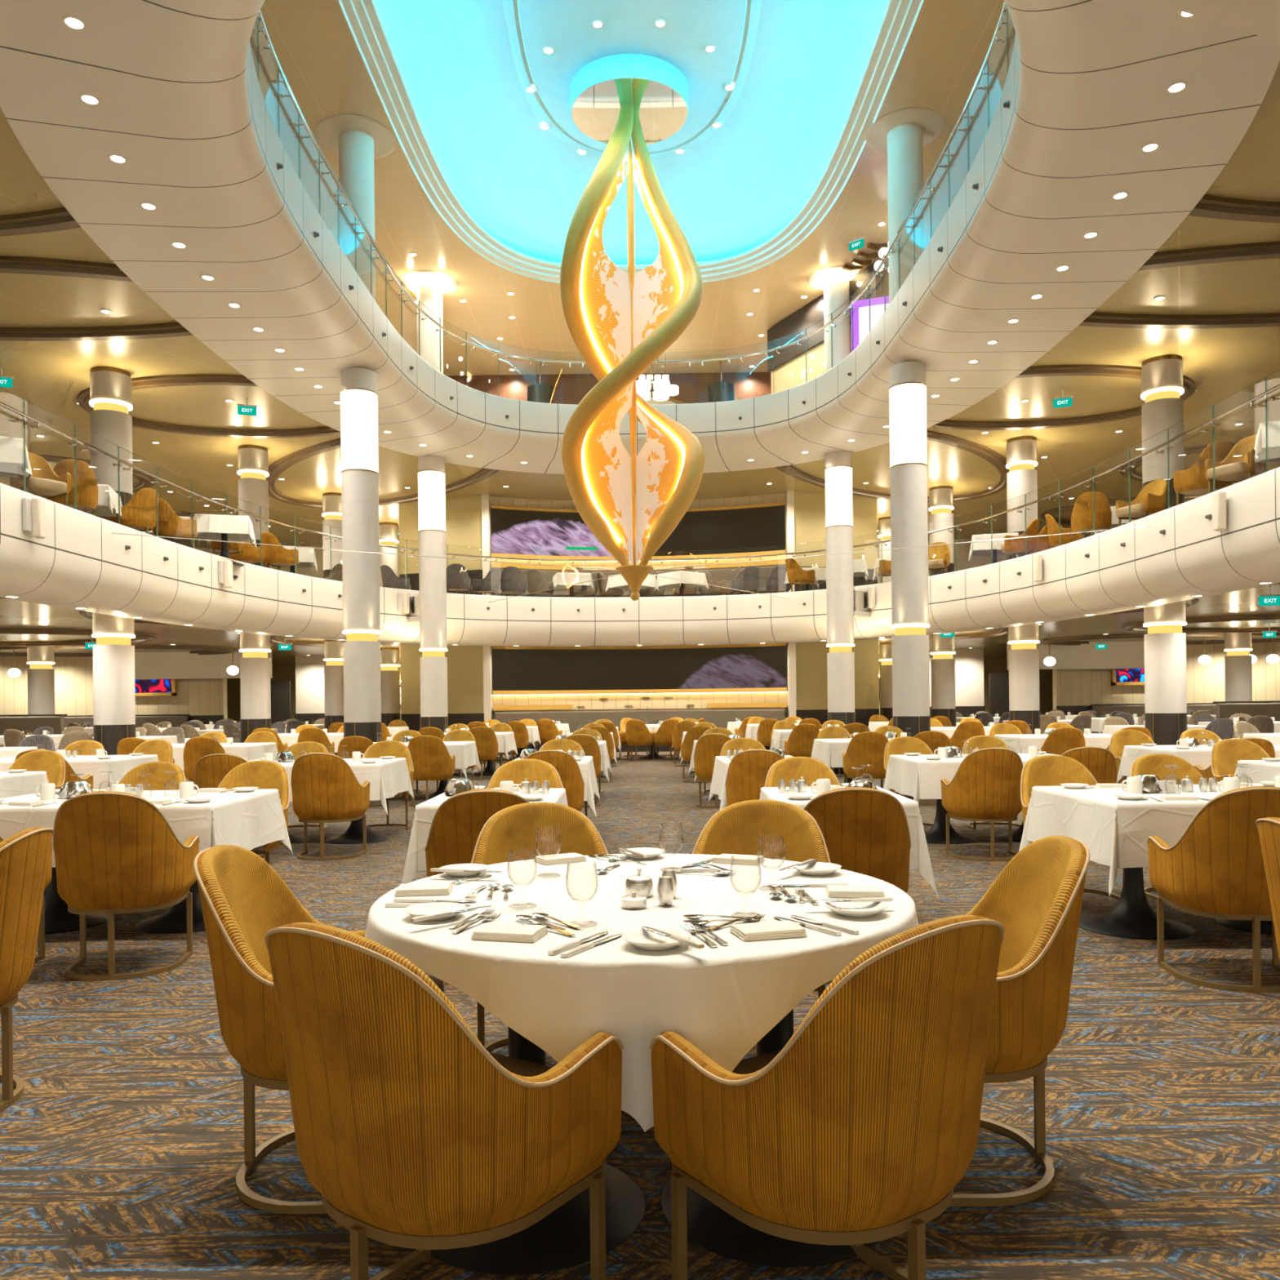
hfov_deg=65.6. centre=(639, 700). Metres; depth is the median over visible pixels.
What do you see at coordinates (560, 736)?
bread basket
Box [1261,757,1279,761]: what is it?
bread plate
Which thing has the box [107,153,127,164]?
recessed light
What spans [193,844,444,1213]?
tub chair
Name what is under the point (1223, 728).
tub chair
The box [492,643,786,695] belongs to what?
wall screen
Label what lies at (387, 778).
tablecloth
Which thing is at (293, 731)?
coffee mug
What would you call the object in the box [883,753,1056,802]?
tablecloth
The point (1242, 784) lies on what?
folded napkin
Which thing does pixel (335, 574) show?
tub chair
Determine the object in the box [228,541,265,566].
tub chair
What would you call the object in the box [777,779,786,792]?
pepper shaker
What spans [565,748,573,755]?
jug
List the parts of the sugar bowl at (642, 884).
lid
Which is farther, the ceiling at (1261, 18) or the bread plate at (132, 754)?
the bread plate at (132, 754)
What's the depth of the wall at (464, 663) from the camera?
25.27 m
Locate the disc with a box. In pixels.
[570,53,688,145]
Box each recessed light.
[4,595,20,597]
[62,14,86,31]
[73,607,87,608]
[79,93,100,105]
[99,309,112,314]
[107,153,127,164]
[139,201,157,210]
[171,241,186,248]
[200,274,215,280]
[225,399,234,402]
[227,302,240,308]
[252,326,264,331]
[274,347,285,352]
[293,367,305,371]
[312,384,323,388]
[333,400,340,404]
[408,252,417,256]
[459,299,466,302]
[524,86,535,93]
[539,124,549,129]
[542,46,554,54]
[577,149,586,155]
[591,20,603,28]
[654,19,666,27]
[675,148,684,154]
[704,44,715,52]
[711,121,721,128]
[724,84,734,90]
[752,288,759,292]
[877,222,886,226]
[930,394,940,397]
[949,377,959,381]
[967,359,978,364]
[986,340,998,344]
[1007,318,1019,323]
[1020,399,1029,402]
[1030,293,1043,299]
[1055,265,1070,271]
[1082,231,1098,239]
[1111,191,1128,199]
[1140,142,1159,152]
[1153,295,1165,301]
[1165,80,1187,93]
[1178,10,1195,18]
[1257,582,1273,583]
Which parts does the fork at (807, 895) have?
handle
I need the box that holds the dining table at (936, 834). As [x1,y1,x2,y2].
[924,799,1023,844]
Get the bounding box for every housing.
[407,595,419,622]
[853,590,871,617]
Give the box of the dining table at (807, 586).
[805,583,809,591]
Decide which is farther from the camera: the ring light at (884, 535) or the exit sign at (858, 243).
the ring light at (884, 535)
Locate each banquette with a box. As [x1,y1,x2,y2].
[0,714,66,735]
[18,714,190,728]
[491,564,786,597]
[1090,702,1222,717]
[1213,701,1279,721]
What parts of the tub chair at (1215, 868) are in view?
leg, leg, leg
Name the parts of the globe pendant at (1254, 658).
globe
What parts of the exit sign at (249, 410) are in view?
panel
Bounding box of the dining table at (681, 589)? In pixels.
[679,582,684,596]
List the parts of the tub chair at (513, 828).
leg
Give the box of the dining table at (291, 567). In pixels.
[289,565,294,573]
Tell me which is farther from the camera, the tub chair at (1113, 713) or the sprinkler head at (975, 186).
the tub chair at (1113, 713)
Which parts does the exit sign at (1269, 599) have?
panel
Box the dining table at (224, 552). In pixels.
[219,533,244,566]
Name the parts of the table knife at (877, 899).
blade, handle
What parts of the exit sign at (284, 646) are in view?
panel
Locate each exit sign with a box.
[0,368,13,387]
[84,636,96,648]
[236,397,257,415]
[277,638,291,650]
[848,233,865,251]
[940,632,954,637]
[1052,390,1072,408]
[1094,639,1106,648]
[1257,586,1279,605]
[1262,625,1276,637]
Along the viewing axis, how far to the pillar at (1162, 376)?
15.36 m
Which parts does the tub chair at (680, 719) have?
frame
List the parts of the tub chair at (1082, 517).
frame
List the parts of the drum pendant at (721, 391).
lamp shade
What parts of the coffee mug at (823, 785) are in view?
handle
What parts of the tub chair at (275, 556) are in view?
frame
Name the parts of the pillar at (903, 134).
ceiling dish, lit panel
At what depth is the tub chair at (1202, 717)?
20.65 m
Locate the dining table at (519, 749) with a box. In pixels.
[479,747,521,761]
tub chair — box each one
[0,826,53,1112]
[3,728,26,746]
[8,750,65,789]
[9,452,71,506]
[14,749,93,789]
[17,734,55,751]
[32,726,53,734]
[45,458,97,515]
[53,791,199,981]
[57,730,93,750]
[61,726,87,734]
[64,740,105,755]
[67,722,93,736]
[80,720,93,727]
[106,488,159,533]
[116,737,174,763]
[118,761,185,790]
[132,739,173,762]
[135,727,146,736]
[142,723,161,736]
[152,497,197,548]
[157,721,171,728]
[160,726,185,743]
[180,724,200,738]
[182,720,202,729]
[182,737,226,782]
[183,731,226,776]
[189,720,206,729]
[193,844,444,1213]
[194,753,273,857]
[206,540,243,561]
[213,720,231,728]
[217,760,289,865]
[222,718,233,723]
[222,724,240,742]
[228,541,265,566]
[231,721,240,728]
[244,731,278,752]
[251,728,287,752]
[261,532,299,573]
[264,922,623,1279]
[271,721,285,733]
[284,718,297,724]
[284,741,328,831]
[285,720,304,733]
[290,752,370,860]
[295,724,315,733]
[297,727,334,754]
[313,718,324,724]
[324,563,342,581]
[327,722,343,733]
[334,725,343,753]
[337,735,382,807]
[362,740,413,830]
[380,564,410,590]
[381,722,391,741]
[387,720,407,726]
[392,729,422,793]
[407,734,455,806]
[418,726,444,740]
[424,789,528,876]
[436,729,477,789]
[445,723,469,772]
[446,563,471,594]
[464,726,497,779]
[466,721,487,764]
[471,567,500,595]
[471,802,608,1052]
[484,719,502,758]
[484,723,514,769]
[487,758,563,788]
[500,566,526,596]
[502,720,528,763]
[512,719,537,757]
[524,749,584,811]
[526,568,554,597]
[536,718,562,748]
[538,738,586,816]
[564,733,601,807]
[570,728,602,793]
[573,571,598,597]
[582,723,604,773]
[586,726,613,782]
[594,719,614,761]
[597,721,618,766]
[598,572,624,597]
[612,730,628,759]
[620,717,647,756]
[625,719,655,760]
[639,571,666,596]
[648,915,1004,1279]
[650,719,679,760]
[657,717,683,756]
[671,720,696,766]
[672,570,697,596]
[678,718,698,760]
[680,718,704,759]
[680,725,711,782]
[689,722,716,773]
[692,800,831,1033]
[693,733,732,808]
[697,569,723,595]
[702,727,733,794]
[720,568,745,595]
[720,737,765,806]
[724,749,784,806]
[731,565,759,595]
[734,716,753,737]
[745,716,764,731]
[756,718,784,755]
[764,756,840,786]
[765,564,791,593]
[770,720,795,755]
[784,723,819,757]
[785,558,816,591]
[785,716,802,723]
[798,718,822,728]
[803,786,911,983]
[817,726,857,780]
[821,720,844,768]
[838,723,870,777]
[842,731,888,782]
[869,715,888,721]
[875,560,891,582]
[875,725,902,788]
[884,736,950,826]
[887,718,893,725]
[903,730,951,805]
[919,835,1089,1206]
[928,542,950,574]
[930,718,942,727]
[931,715,952,726]
[940,747,1022,861]
[947,720,985,752]
[955,711,964,717]
[960,717,983,725]
[961,735,1021,829]
[974,712,994,726]
[989,723,1022,737]
[999,711,1008,723]
[1000,519,1039,559]
[1004,720,1031,733]
[1020,755,1119,900]
[1023,523,1062,555]
[1037,727,1085,755]
[1040,715,1057,733]
[1045,514,1084,548]
[1045,722,1073,728]
[1047,710,1066,719]
[1061,746,1117,783]
[1070,714,1091,733]
[1071,491,1111,541]
[1077,711,1102,733]
[1085,710,1097,717]
[1099,726,1151,750]
[1102,716,1128,733]
[1109,711,1124,716]
[1109,729,1154,784]
[1113,712,1134,724]
[1115,478,1167,526]
[1130,753,1203,900]
[1137,715,1144,724]
[1146,786,1279,992]
[1173,440,1233,505]
[1180,728,1221,744]
[1186,709,1193,715]
[1186,710,1210,724]
[1192,737,1275,782]
[1194,713,1215,724]
[1204,434,1266,493]
[1204,718,1233,740]
[1210,738,1270,782]
[1229,713,1251,720]
[1233,715,1274,737]
[1233,721,1260,738]
[1255,817,1279,959]
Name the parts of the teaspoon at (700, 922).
handle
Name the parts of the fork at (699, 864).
handle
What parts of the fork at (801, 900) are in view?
handle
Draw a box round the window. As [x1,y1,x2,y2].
[767,262,884,372]
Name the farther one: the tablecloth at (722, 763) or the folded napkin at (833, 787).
the tablecloth at (722, 763)
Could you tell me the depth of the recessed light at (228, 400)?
17.12 m
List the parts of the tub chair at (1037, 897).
leg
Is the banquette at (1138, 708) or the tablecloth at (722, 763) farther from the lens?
the banquette at (1138, 708)
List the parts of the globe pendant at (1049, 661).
globe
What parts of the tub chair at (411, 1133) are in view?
leg, leg, leg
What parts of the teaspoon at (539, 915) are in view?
handle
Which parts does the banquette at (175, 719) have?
backrest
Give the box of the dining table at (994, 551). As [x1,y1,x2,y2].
[991,549,997,564]
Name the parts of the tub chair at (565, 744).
leg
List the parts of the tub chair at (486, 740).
frame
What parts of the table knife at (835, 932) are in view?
blade, handle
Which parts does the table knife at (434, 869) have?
handle, blade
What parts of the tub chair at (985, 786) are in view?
leg, leg, leg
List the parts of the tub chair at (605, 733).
frame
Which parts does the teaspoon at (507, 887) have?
handle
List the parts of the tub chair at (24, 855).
leg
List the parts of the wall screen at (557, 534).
frame, frame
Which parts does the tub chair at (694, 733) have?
frame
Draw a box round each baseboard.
[399,568,482,595]
[400,713,484,731]
[795,566,877,591]
[795,708,879,727]
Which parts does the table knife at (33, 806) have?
handle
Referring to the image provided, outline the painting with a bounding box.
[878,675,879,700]
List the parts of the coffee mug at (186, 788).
handle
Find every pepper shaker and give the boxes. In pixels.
[66,750,71,757]
[71,750,76,757]
[135,784,143,796]
[531,781,539,791]
[542,780,549,793]
[573,750,577,755]
[579,750,584,758]
[657,875,674,906]
[662,869,677,897]
[726,750,731,758]
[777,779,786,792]
[788,779,796,789]
[1198,777,1208,791]
[1208,777,1217,791]
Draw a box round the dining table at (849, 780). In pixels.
[842,773,911,796]
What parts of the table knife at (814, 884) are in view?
blade, handle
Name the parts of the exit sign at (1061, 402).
panel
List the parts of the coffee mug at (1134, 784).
handle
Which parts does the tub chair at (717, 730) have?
leg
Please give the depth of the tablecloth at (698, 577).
23.83 m
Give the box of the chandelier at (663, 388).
[635,364,678,400]
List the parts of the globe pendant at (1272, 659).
globe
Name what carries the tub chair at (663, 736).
on the floor
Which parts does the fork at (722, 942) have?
handle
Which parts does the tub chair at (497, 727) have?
frame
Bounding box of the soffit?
[0,0,1279,474]
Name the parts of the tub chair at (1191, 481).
frame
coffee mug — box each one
[16,749,26,755]
[35,782,55,799]
[42,730,48,735]
[56,749,66,758]
[96,748,106,756]
[105,783,124,792]
[135,731,139,737]
[179,781,199,798]
[226,737,232,744]
[262,752,274,761]
[290,728,296,733]
[352,751,364,761]
[444,728,450,733]
[499,781,519,794]
[810,778,831,795]
[900,732,906,736]
[933,746,946,757]
[987,722,994,727]
[1028,746,1040,756]
[1034,728,1040,735]
[1084,728,1090,735]
[1121,776,1142,794]
[1176,737,1187,746]
[1217,777,1239,792]
[1232,717,1238,722]
[1275,774,1279,787]
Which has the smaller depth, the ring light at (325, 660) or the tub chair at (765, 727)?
the tub chair at (765, 727)
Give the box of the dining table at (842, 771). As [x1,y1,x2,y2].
[832,767,844,773]
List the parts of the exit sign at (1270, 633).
panel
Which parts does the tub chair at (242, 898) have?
leg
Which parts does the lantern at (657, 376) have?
lamp shade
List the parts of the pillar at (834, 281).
ceiling dish, lit panel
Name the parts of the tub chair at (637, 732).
frame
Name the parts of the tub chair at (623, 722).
frame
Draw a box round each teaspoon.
[486,883,500,898]
[501,884,513,900]
[515,915,565,930]
[532,912,581,928]
[596,864,620,873]
[675,871,728,875]
[680,869,734,874]
[682,914,756,919]
[689,919,759,925]
[768,886,782,897]
[780,888,797,900]
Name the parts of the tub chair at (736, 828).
leg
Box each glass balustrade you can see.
[0,369,1279,596]
[253,1,1011,390]
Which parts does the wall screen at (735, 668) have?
frame, frame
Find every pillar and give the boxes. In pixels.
[26,645,54,716]
[88,366,135,755]
[237,444,271,742]
[315,114,396,742]
[321,492,346,755]
[378,522,399,726]
[399,270,459,732]
[806,265,861,724]
[864,108,946,737]
[877,516,893,721]
[928,485,955,726]
[1005,435,1039,733]
[1140,354,1186,745]
[1224,632,1252,701]
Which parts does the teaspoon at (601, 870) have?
handle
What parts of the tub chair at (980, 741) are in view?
leg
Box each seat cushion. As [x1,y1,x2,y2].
[25,476,66,496]
[63,504,91,511]
[124,525,149,529]
[160,530,197,540]
[206,540,237,552]
[236,560,264,563]
[250,844,263,850]
[270,560,299,566]
[392,791,404,797]
[426,974,444,993]
[448,588,467,591]
[471,586,492,592]
[488,1052,551,1076]
[505,591,523,592]
[534,592,548,594]
[576,594,591,595]
[604,589,624,595]
[639,592,659,595]
[672,588,693,595]
[704,592,719,594]
[720,587,742,593]
[732,1049,781,1074]
[768,589,787,591]
[792,576,816,584]
[875,567,891,575]
[928,559,944,568]
[1000,544,1030,554]
[1091,731,1102,733]
[1115,503,1153,518]
[1174,487,1222,494]
[1207,461,1257,481]
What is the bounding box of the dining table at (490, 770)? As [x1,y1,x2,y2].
[452,760,496,776]
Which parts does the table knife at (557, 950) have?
handle, blade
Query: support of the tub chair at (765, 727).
on the floor
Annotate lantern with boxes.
[639,373,644,379]
[646,374,653,382]
[654,358,661,379]
[662,364,668,380]
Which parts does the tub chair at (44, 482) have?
frame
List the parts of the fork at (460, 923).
handle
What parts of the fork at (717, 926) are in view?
handle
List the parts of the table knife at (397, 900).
handle, blade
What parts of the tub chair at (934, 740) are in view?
frame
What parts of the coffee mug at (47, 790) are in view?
handle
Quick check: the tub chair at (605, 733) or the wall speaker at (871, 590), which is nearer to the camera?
the tub chair at (605, 733)
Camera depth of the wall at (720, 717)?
25.58 m
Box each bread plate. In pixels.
[5,768,26,773]
[95,756,111,759]
[128,753,143,755]
[183,796,213,803]
[232,786,258,791]
[360,760,377,763]
[379,755,395,759]
[404,902,466,920]
[439,863,488,876]
[474,786,485,789]
[520,795,545,800]
[574,757,582,760]
[620,847,665,859]
[621,927,691,950]
[785,793,813,799]
[791,862,841,875]
[824,898,887,917]
[840,782,848,787]
[904,752,919,755]
[924,756,942,759]
[1060,782,1088,788]
[1113,793,1146,799]
[1140,743,1156,746]
[1174,746,1191,749]
[1258,781,1275,786]
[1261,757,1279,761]
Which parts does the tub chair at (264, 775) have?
leg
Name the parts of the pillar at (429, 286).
ceiling dish, lit panel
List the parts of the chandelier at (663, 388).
lamp shade, lamp shade, lamp shade, lamp shade, lamp shade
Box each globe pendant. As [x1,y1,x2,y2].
[7,649,21,677]
[226,645,239,675]
[874,245,888,272]
[1043,636,1055,666]
[1198,636,1211,664]
[1249,650,1257,663]
[1266,637,1279,663]
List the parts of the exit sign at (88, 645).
panel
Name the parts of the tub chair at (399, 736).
frame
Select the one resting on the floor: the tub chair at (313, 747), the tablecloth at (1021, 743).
the tub chair at (313, 747)
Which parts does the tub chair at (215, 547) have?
frame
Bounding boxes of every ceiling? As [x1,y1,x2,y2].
[0,60,1279,547]
[0,584,1279,664]
[249,0,1015,375]
[373,0,888,265]
[1146,0,1279,42]
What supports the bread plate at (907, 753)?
on the tablecloth at (918, 777)
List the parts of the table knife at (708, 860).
blade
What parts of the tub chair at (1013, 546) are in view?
frame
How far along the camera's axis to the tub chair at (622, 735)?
22.06 m
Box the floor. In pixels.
[0,751,1279,1279]
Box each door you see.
[270,680,290,724]
[988,672,1008,716]
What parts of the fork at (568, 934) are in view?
handle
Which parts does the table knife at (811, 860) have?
blade, handle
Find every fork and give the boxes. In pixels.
[443,874,492,884]
[448,908,495,928]
[452,912,501,933]
[463,885,486,897]
[517,919,575,937]
[587,854,622,862]
[596,853,631,861]
[680,924,717,946]
[689,922,728,945]
[694,862,735,873]
[707,913,765,930]
[793,887,818,904]
[795,885,804,902]
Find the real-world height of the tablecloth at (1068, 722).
0.460 m
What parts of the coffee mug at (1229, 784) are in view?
handle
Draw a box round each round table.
[431,1008,883,1275]
[640,745,666,758]
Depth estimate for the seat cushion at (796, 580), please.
22.56 m
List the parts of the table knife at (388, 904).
handle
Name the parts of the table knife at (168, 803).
handle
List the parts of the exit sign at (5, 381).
panel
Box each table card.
[124,786,137,795]
[1157,780,1175,793]
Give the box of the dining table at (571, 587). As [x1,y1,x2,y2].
[569,585,573,597]
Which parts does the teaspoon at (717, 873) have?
handle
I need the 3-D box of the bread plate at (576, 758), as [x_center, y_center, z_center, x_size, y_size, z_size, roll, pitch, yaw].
[-0.604,0.542,9.225,0.157,0.022,0.157,-1,0,0]
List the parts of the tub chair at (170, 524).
frame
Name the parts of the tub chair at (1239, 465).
frame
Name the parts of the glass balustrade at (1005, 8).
glass panel, glass panel, glass panel, glass panel, glass panel, glass panel, glass panel, glass panel, glass panel, glass panel, glass panel, glass panel, glass panel, glass panel, glass panel, glass panel, glass panel, glass panel, glass panel, glass panel, glass panel, glass panel, glass panel, glass panel, glass panel, glass panel, glass panel, glass panel, glass panel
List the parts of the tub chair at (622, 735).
frame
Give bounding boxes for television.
[134,679,176,696]
[1111,668,1144,685]
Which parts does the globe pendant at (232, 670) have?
stem, globe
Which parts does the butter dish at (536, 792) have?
lid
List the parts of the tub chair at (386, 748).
leg, leg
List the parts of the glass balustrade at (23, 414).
glass panel, glass panel, glass panel, glass panel, glass panel, glass panel, glass panel, glass panel, glass panel, glass panel, glass panel, glass panel, glass panel, glass panel, glass panel, glass panel, glass panel, glass panel, glass panel, glass panel, glass panel, glass panel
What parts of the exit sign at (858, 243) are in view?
panel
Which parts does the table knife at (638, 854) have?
blade, handle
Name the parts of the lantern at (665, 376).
lamp shade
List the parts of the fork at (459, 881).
handle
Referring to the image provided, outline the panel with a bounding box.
[502,0,761,157]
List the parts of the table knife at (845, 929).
blade, handle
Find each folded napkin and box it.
[8,800,44,805]
[92,789,110,791]
[146,799,172,804]
[195,787,226,792]
[394,882,452,896]
[471,922,548,942]
[493,786,517,791]
[533,853,586,865]
[712,853,764,865]
[729,920,807,941]
[812,785,840,789]
[825,884,884,897]
[1095,783,1126,787]
[1160,795,1197,800]
[1217,782,1248,786]
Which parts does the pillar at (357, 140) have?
ceiling dish, lit panel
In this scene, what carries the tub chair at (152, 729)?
on the floor
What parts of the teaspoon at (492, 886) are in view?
handle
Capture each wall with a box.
[0,656,227,719]
[134,651,272,679]
[195,545,399,578]
[226,656,1053,721]
[295,656,326,713]
[399,493,484,714]
[446,372,771,404]
[490,493,787,719]
[493,707,787,755]
[770,326,851,393]
[794,490,879,710]
[876,539,1006,583]
[928,648,984,706]
[1052,641,1279,710]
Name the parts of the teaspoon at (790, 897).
handle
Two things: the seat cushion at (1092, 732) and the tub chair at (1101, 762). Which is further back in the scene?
the seat cushion at (1092, 732)
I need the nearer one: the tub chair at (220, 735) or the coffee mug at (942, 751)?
the coffee mug at (942, 751)
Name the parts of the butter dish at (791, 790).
lid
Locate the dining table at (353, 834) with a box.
[280,817,390,844]
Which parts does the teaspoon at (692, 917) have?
handle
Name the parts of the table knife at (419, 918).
handle, blade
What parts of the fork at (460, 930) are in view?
handle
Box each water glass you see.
[507,850,537,906]
[535,827,560,875]
[565,862,598,924]
[658,823,684,870]
[729,856,761,915]
[757,835,785,888]
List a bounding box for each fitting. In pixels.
[842,264,862,271]
[851,258,871,266]
[857,251,878,258]
[866,242,888,250]
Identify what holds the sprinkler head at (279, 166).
attached to the soffit
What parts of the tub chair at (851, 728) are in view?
frame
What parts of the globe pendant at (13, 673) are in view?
globe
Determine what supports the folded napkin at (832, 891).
on the tablecloth at (723, 1000)
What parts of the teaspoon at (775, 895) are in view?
handle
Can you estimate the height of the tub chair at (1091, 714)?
0.904 m
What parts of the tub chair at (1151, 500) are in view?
frame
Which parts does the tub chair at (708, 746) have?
leg, leg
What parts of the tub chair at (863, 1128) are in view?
leg, leg, leg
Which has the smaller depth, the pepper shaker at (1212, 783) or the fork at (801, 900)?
the fork at (801, 900)
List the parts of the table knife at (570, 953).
handle, blade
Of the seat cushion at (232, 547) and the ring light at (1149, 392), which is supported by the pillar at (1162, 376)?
the ring light at (1149, 392)
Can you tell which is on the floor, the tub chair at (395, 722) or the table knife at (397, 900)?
the tub chair at (395, 722)
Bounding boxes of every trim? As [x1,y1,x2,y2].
[0,206,81,236]
[0,255,193,341]
[0,628,157,646]
[0,644,237,657]
[35,453,155,492]
[77,373,341,438]
[80,610,171,624]
[173,510,203,517]
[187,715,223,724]
[266,437,499,508]
[270,635,402,646]
[294,713,324,724]
[337,0,924,283]
[481,493,491,595]
[483,645,493,721]
[774,430,1008,502]
[785,490,795,591]
[786,642,796,716]
[871,626,1008,639]
[929,706,985,718]
[930,364,1195,430]
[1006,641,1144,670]
[1040,493,1208,525]
[1041,631,1279,645]
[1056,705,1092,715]
[1078,241,1279,328]
[1103,598,1198,614]
[1119,440,1239,485]
[1120,613,1279,632]
[1187,194,1279,222]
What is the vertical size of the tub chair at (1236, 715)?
0.904 m
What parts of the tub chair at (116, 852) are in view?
leg, leg, leg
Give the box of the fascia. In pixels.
[0,466,1279,646]
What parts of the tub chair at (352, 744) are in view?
frame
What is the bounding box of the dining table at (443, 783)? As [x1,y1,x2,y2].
[389,779,448,799]
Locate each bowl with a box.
[488,883,500,888]
[501,884,513,889]
[515,915,533,920]
[532,912,549,918]
[596,868,608,873]
[624,868,653,897]
[682,914,702,919]
[689,920,711,925]
[711,871,728,875]
[719,869,734,874]
[768,893,782,897]
[783,894,797,900]
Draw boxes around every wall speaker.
[22,497,45,538]
[217,560,232,588]
[397,591,409,613]
[866,586,875,608]
[1033,554,1042,582]
[1213,491,1226,531]
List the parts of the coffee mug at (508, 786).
handle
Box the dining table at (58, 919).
[43,866,205,934]
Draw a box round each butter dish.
[531,788,542,795]
[621,891,647,909]
[785,786,797,794]
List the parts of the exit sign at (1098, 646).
panel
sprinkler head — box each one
[124,545,130,550]
[163,556,168,561]
[276,162,283,169]
[313,231,319,237]
[348,284,353,290]
[937,246,942,252]
[972,182,977,190]
[1003,100,1009,108]
[1120,542,1125,546]
[1159,528,1165,534]
[1204,514,1212,519]
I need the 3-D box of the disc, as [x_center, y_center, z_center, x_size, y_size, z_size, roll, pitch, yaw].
[-0.163,-9.324,15.500,1.830,0.350,1.830,-1,0,0]
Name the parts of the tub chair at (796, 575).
frame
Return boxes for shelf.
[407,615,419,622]
[492,562,571,569]
[493,704,573,710]
[705,559,785,568]
[706,702,786,707]
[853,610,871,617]
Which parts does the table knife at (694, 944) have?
blade, handle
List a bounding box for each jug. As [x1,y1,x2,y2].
[516,778,531,793]
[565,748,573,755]
[795,776,807,792]
[1177,775,1193,791]
[1206,737,1214,746]
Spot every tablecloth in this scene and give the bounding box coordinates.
[0,435,32,478]
[0,734,63,751]
[0,746,37,758]
[0,754,159,789]
[0,771,48,799]
[0,788,293,866]
[44,484,122,516]
[64,727,93,734]
[92,735,178,743]
[142,515,195,545]
[158,727,199,732]
[171,742,278,770]
[189,513,257,548]
[196,728,278,735]
[204,724,214,729]
[247,757,414,815]
[266,546,318,573]
[277,733,343,752]
[284,724,324,733]
[364,853,919,1131]
[373,741,481,777]
[386,726,408,737]
[401,787,568,884]
[443,732,518,759]
[488,725,541,746]
[512,755,600,817]
[552,572,594,590]
[555,723,570,737]
[568,732,617,764]
[581,726,622,751]
[597,740,612,781]
[604,573,658,592]
[623,724,660,732]
[654,570,708,589]
[679,731,687,762]
[688,740,697,781]
[707,755,792,810]
[726,721,742,734]
[745,723,822,740]
[759,786,937,897]
[769,728,822,750]
[784,567,826,588]
[810,737,891,767]
[825,559,868,581]
[868,721,888,731]
[872,558,891,580]
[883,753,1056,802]
[930,726,991,737]
[955,716,999,724]
[968,532,1018,561]
[994,733,1112,753]
[1002,720,1091,733]
[1018,783,1275,896]
[1065,715,1077,719]
[1090,717,1137,733]
[1094,506,1135,534]
[1102,724,1207,734]
[1116,744,1279,782]
[1186,715,1216,721]
[1197,720,1279,737]
[1234,760,1279,783]
[1242,733,1279,745]
[1253,420,1279,462]
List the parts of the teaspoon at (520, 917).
handle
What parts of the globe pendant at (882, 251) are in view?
globe, globe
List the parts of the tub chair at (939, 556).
frame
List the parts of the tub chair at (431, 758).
frame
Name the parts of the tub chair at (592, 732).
leg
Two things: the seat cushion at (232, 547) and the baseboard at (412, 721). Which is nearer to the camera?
the seat cushion at (232, 547)
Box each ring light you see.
[26,662,54,664]
[88,398,133,411]
[91,633,135,638]
[237,469,268,476]
[239,648,271,652]
[321,512,342,516]
[323,658,343,661]
[342,630,381,634]
[379,539,398,543]
[380,664,399,666]
[407,275,451,293]
[419,648,447,651]
[814,271,855,288]
[826,644,854,647]
[877,533,890,537]
[890,623,929,628]
[928,506,954,511]
[930,652,955,654]
[1005,460,1037,468]
[1008,640,1039,644]
[1140,386,1184,399]
[1142,622,1186,626]
[1224,648,1252,651]
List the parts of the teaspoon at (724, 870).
handle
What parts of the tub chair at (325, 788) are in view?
leg, leg, leg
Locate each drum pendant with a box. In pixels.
[527,360,553,403]
[707,360,734,402]
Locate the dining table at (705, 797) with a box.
[702,795,719,799]
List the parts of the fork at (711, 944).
handle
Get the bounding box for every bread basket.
[22,730,32,735]
[57,781,93,798]
[82,724,90,727]
[155,724,163,728]
[275,751,295,762]
[402,735,413,742]
[444,778,475,795]
[520,748,537,759]
[554,720,560,724]
[555,734,566,739]
[728,734,739,738]
[733,718,741,722]
[768,749,784,757]
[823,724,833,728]
[847,780,877,789]
[884,731,897,738]
[946,746,962,757]
[1043,728,1055,735]
[1133,774,1161,793]
[1185,737,1199,746]
[1237,716,1246,721]
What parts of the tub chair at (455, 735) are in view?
frame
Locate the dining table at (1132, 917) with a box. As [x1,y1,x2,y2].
[1078,866,1271,939]
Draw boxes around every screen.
[490,502,785,561]
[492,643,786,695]
[850,295,888,351]
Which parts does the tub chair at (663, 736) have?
frame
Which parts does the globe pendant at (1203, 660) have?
globe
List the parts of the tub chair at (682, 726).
frame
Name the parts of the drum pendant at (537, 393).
lamp shade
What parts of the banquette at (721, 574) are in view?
seat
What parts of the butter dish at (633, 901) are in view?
lid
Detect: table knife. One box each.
[31,802,55,807]
[161,800,182,805]
[385,902,471,906]
[393,897,476,902]
[410,905,491,922]
[430,867,501,872]
[547,931,608,955]
[560,933,622,957]
[618,847,647,857]
[641,926,704,948]
[680,857,713,867]
[688,858,713,866]
[767,883,848,887]
[773,915,841,935]
[778,858,816,871]
[790,915,858,934]
[803,897,893,902]
[1196,797,1211,800]

